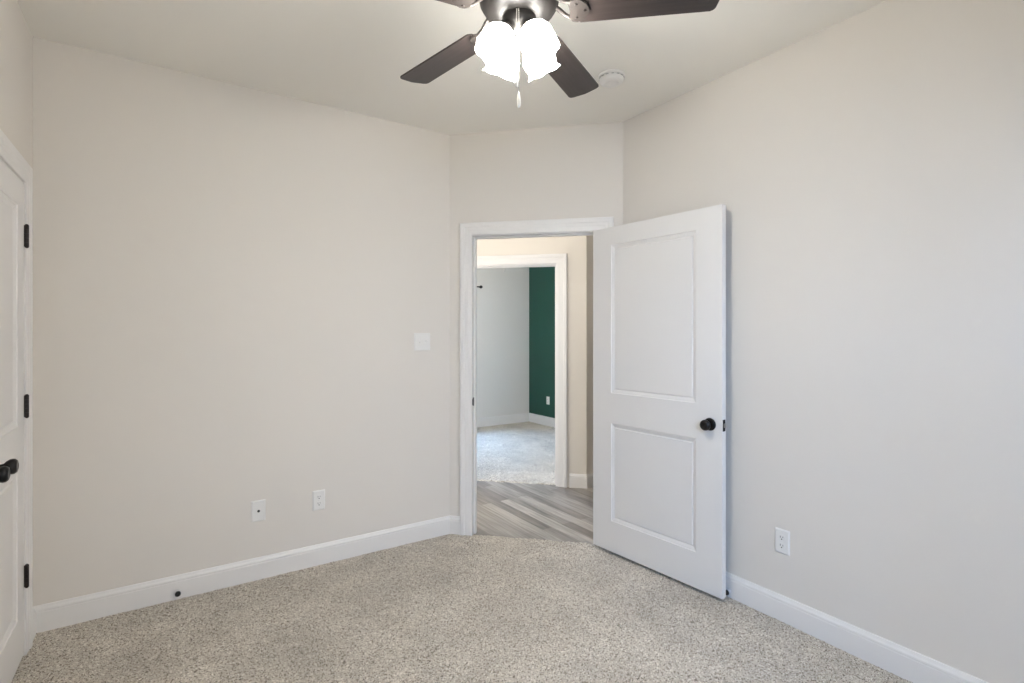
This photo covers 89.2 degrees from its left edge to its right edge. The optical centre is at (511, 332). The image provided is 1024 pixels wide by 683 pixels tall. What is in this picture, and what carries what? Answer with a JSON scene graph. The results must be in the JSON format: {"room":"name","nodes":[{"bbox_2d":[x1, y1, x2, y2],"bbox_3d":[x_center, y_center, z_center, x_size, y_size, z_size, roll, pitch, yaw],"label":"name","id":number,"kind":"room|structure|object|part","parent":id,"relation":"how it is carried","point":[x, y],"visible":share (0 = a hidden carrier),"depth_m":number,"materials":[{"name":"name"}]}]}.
{"room":"empty bedroom","nodes":[
{"label":"empty bedroom","id":0,"kind":"room"},
{"bbox_2d":[0,0,32,168],"bbox_3d":[-1.239,0.024,0.847,0.115,2.773,3.628,0,0,-34],"label":"wall","id":1,"kind":"structure","parent":0,"point":[16,38],"depth_m":2.12,"materials":[{"name":"white paint"}]},
{"bbox_2d":[0,160,28,682],"bbox_3d":[-1.927,0.365,2.007,0.097,2.010,0.540,0,0,-34],"label":"door","id":2,"kind":"structure","parent":1,"relation":"in","point":[14,235],"depth_m":2.05,"materials":[{"name":"white wood"}]},
{"bbox_2d":[0,466,10,482],"bbox_3d":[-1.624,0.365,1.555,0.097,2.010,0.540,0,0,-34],"label":"door knob","id":3,"kind":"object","parent":2,"relation":"attached to","point":[5,472],"depth_m":1.74,"materials":[{"name":"black metal"}]},
{"bbox_3d":[-1.792,0.477,1.845,0.053,0.056,0.056,0,0,-34],"label":"knob","id":4,"kind":"part","parent":2,"relation":"part of","materials":[{"name":"brown metal"}]},
{"bbox_2d":[0,129,32,655],"bbox_3d":[-1.831,0.331,1.744,0.136,2.115,1.239,0,0,-34],"label":"door frame","id":5,"kind":"structure","parent":1,"relation":"attached to","point":[10,156],"depth_m":2.25,"materials":[{"name":"white wood"}]},
{"bbox_2d":[33,37,448,605],"bbox_3d":[-1.378,0.024,3.008,2.294,2.773,0.115,0,0,-34],"label":"wall","id":6,"kind":"structure","parent":0,"point":[233,284],"depth_m":2.80,"materials":[{"name":"white paint"}]},
{"bbox_2d":[33,515,459,639],"bbox_3d":[-1.261,1.319,2.947,2.190,0.122,0.117,0,0,-34],"label":"baseboard","id":7,"kind":"structure","parent":6,"relation":"attached to","point":[71,611],"depth_m":2.81,"materials":[{"name":"white wood"}]},
{"bbox_2d":[175,590,180,596],"bbox_3d":[-1.723,1.344,2.676,0.026,0.026,0.026,0,0,-34],"label":"door stop","id":8,"kind":"object","parent":7,"relation":"attached to","point":[177,593],"visible":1,"depth_m":2.67,"materials":[{"name":"black"}]},
{"bbox_2d":[251,499,265,521],"bbox_3d":[-1.418,0.997,2.904,0.072,0.117,0.015,0,0,-34],"label":"cable plate","id":9,"kind":"object","parent":6,"relation":"attached to","point":[258,507],"visible":1,"depth_m":2.90,"materials":[{"name":"white plastic"}]},
{"bbox_2d":[312,489,324,510],"bbox_3d":[-1.149,0.996,3.088,0.072,0.117,0.009,0,0,-34],"label":"power outlet","id":10,"kind":"object","parent":6,"relation":"attached to","point":[318,497],"visible":1,"depth_m":3.08,"materials":[{"name":"white plastic"}]},
{"bbox_2d":[414,333,429,350],"bbox_3d":[-0.595,0.059,3.453,0.116,0.117,0.020,0,0,-34],"label":"light switch","id":11,"kind":"object","parent":6,"relation":"attached to","point":[421,340],"visible":1,"depth_m":3.45,"materials":[{"name":"white plastic"}]},
{"bbox_2d":[17,0,886,134],"bbox_3d":[-0.137,-1.413,3.612,6.599,0.100,7.290,0,0,-34],"label":"ceiling","id":12,"kind":"structure","parent":0,"point":[348,55],"depth_m":2.45,"materials":[{"name":"white paint"}]},
{"bbox_2d":[400,0,718,108],"bbox_3d":[-0.009,-1.034,1.696,1.200,0.657,1.205,0,0,-34],"label":"ceiling fan","id":13,"kind":"object","parent":12,"relation":"hanging from","point":[543,51],"visible":1,"depth_m":1.67,"materials":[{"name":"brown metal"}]},
{"bbox_3d":[-0.261,-1.040,1.988,0.136,0.006,0.447,-12,9,-43],"label":"blade","id":14,"kind":"part","parent":13,"relation":"part of","materials":[{"name":"brown wood"}]},
{"bbox_3d":[-0.344,-1.040,1.515,0.447,0.006,0.136,0,9,-26],"label":"blade","id":15,"kind":"part","parent":13,"relation":"part of","materials":[{"name":"brown wood"}]},
{"bbox_3d":[-0.111,-1.060,1.626,0.158,0.067,0.100,0,9,-26],"label":"blade arm","id":16,"kind":"part","parent":13,"relation":"part of","materials":[{"name":"grey metal"}]},
{"bbox_3d":[-0.084,-1.060,1.801,0.100,0.067,0.158,-12,9,-43],"label":"blade arm","id":17,"kind":"part","parent":13,"relation":"part of","materials":[{"name":"grey metal"}]},
{"bbox_3d":[-0.052,-0.916,1.635,0.131,0.133,0.113,0,0,-38],"label":"lamp shade","id":18,"kind":"part","parent":13,"relation":"part of","materials":[{"name":"white glass"}]},
{"bbox_3d":[-0.043,-0.932,1.644,0.051,0.073,0.057,0,0,15],"label":"bulb","id":19,"kind":"part","parent":13,"relation":"part of","materials":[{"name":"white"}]},
{"bbox_3d":[-0.036,-0.916,1.771,0.113,0.133,0.131,0,0,-38],"label":"lamp shade","id":20,"kind":"part","parent":13,"relation":"part of","materials":[{"name":"white glass"}]},
{"bbox_3d":[0.016,-0.922,1.636,0.004,0.200,0.009,0,0,16],"label":"pull chain","id":21,"kind":"part","parent":13,"relation":"part of","materials":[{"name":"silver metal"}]},
{"bbox_3d":[0.021,-0.889,1.634,0.004,0.266,0.009,0,0,-7],"label":"pull chain","id":22,"kind":"part","parent":13,"relation":"part of","materials":[{"name":"silver metal"}]},
{"bbox_3d":[0.074,-0.932,1.629,0.057,0.073,0.051,0,0,15],"label":"bulb","id":23,"kind":"part","parent":13,"relation":"part of","materials":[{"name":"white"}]},
{"bbox_3d":[0.083,-0.916,1.619,0.113,0.133,0.131,0,0,-38],"label":"lamp shade","id":24,"kind":"part","parent":13,"relation":"part of","materials":[{"name":"white glass"}]},
{"bbox_3d":[0.099,-0.916,1.755,0.131,0.133,0.113,0,0,-38],"label":"lamp shade","id":25,"kind":"part","parent":13,"relation":"part of","materials":[{"name":"white glass"}]},
{"bbox_3d":[0.173,-1.060,1.672,0.158,0.067,0.100,0,-9,10],"label":"blade arm","id":26,"kind":"part","parent":13,"relation":"part of","materials":[{"name":"grey metal"}]},
{"bbox_3d":[0.215,-1.040,2.056,0.136,0.006,0.447,-10,-5,28],"label":"blade","id":27,"kind":"part","parent":13,"relation":"part of","materials":[{"name":"brown wood"}]},
{"bbox_3d":[0.426,-1.040,1.625,0.447,0.006,0.136,0,-9,10],"label":"blade","id":28,"kind":"part","parent":13,"relation":"part of","materials":[{"name":"brown wood"}]},
{"bbox_2d":[598,69,624,87],"bbox_3d":[0.527,-1.342,2.752,0.142,0.042,0.142,0,0,-34],"label":"smoke detector","id":29,"kind":"object","parent":12,"relation":"attached to","point":[610,78],"visible":1,"depth_m":2.71,"materials":[{"name":"white plastic"}]},
{"bbox_2d":[11,421,912,682],"bbox_3d":[-0.137,1.407,3.612,6.599,0.066,7.290,0,0,-34],"label":"floor","id":30,"kind":"structure","parent":0,"point":[449,608],"depth_m":2.46,"materials":[{"name":"beige carpet"}]},
{"bbox_2d":[477,267,528,417],"bbox_3d":[-1.004,0.024,7.310,3.215,2.773,0.115,0,0,-34],"label":"wall","id":31,"kind":"structure","parent":0,"point":[503,299],"depth_m":7.81,"materials":[{"name":"white paint"}]},
{"bbox_2d":[477,236,585,486],"bbox_3d":[-0.864,0.024,4.999,3.141,2.773,0.115,0,0,11],"label":"wall","id":32,"kind":"structure","parent":0,"point":[574,246],"depth_m":4.66,"materials":[{"name":"beige paint"}]},
{"bbox_2d":[477,253,566,487],"bbox_3d":[-0.002,0.338,4.820,1.037,2.101,0.136,0,0,11],"label":"door frame","id":33,"kind":"structure","parent":32,"relation":"attached to","point":[559,261],"depth_m":4.68,"materials":[{"name":"white wood"}]},
{"bbox_2d":[477,413,592,488],"bbox_3d":[0.004,1.317,6.047,3.250,0.142,3.104,0,0,-34],"label":"baseboard","id":34,"kind":"structure","parent":32,"relation":"attached to","point":[523,417],"depth_m":7.68,"materials":[{"name":"white wood"}]},
{"bbox_2d":[449,122,622,515],"bbox_3d":[0.155,0.024,3.519,1.261,2.773,0.115,0,0,11],"label":"wall","id":35,"kind":"structure","parent":0,"point":[576,171],"depth_m":3.48,"materials":[{"name":"white paint"}]},
{"bbox_2d":[460,217,613,535],"bbox_3d":[0.162,0.319,3.508,1.032,2.138,0.136,0,0,11],"label":"door frame","id":36,"kind":"structure","parent":35,"relation":"attached to","point":[470,233],"depth_m":3.54,"materials":[{"name":"white wood"}]},
{"bbox_2d":[593,204,725,598],"bbox_3d":[0.800,0.351,2.997,0.133,2.016,0.910,0,0,-38],"label":"door","id":37,"kind":"structure","parent":35,"relation":"in","point":[659,283],"depth_m":2.92,"materials":[{"name":"white wood"}]},
{"bbox_3d":[1.002,0.475,2.676,0.053,0.056,0.056,0,0,-38],"label":"knob","id":38,"kind":"part","parent":37,"relation":"part of","materials":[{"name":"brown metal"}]},
{"bbox_2d":[529,267,554,417],"bbox_3d":[1.144,0.024,6.891,0.115,2.773,2.975,0,0,-34],"label":"wall","id":39,"kind":"structure","parent":0,"point":[541,279],"depth_m":7.81,"materials":[{"name":"teal paint"}]},
{"bbox_2d":[546,396,549,404],"bbox_3d":[0.531,1.004,7.693,0.009,0.117,0.072,0,0,-34],"label":"power outlet","id":40,"kind":"object","parent":39,"relation":"attached to","point":[547,397],"visible":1,"depth_m":7.69,"materials":[{"name":"white plastic"}]},
{"bbox_2d":[586,235,592,473],"bbox_3d":[1.454,0.024,5.238,1.975,2.773,0.115,0,0,-34],"label":"wall","id":41,"kind":"structure","parent":0,"point":[589,239],"depth_m":4.66,"materials":[{"name":"beige paint"}]},
{"bbox_2d":[623,0,1023,682],"bbox_3d":[1.566,0.024,2.190,0.115,2.773,2.960,0,0,-34],"label":"wall","id":42,"kind":"structure","parent":0,"point":[867,169],"depth_m":2.16,"materials":[{"name":"white paint"}]},
{"bbox_2d":[775,527,789,555],"bbox_3d":[1.294,1.000,2.486,0.009,0.117,0.072,0,0,-34],"label":"power outlet","id":43,"kind":"object","parent":42,"relation":"attached to","point":[782,537],"visible":1,"depth_m":2.48,"materials":[{"name":"white plastic"}]},
{"bbox_2d":[778,534,784,540],"bbox_3d":[1.292,0.981,2.485,0.004,0.027,0.033,0,0,-34],"label":"receptacle","id":44,"kind":"object","parent":43,"relation":"attached to","point":[781,537],"depth_m":2.48,"materials":[{"name":"grey plastic"}]},
{"bbox_2d":[778,542,784,548],"bbox_3d":[1.292,1.020,2.485,0.004,0.027,0.033,0,0,-34],"label":"receptacle","id":45,"kind":"object","parent":43,"relation":"attached to","point":[781,545],"depth_m":2.48,"materials":[{"name":"grey plastic"}]},
{"bbox_2d":[726,571,988,682],"bbox_3d":[0.257,1.319,1.379,2.963,0.122,2.843,0,0,-34],"label":"baseboard","id":46,"kind":"structure","parent":42,"relation":"attached to","point":[910,665],"depth_m":2.24,"materials":[{"name":"white wood"}]}
]}

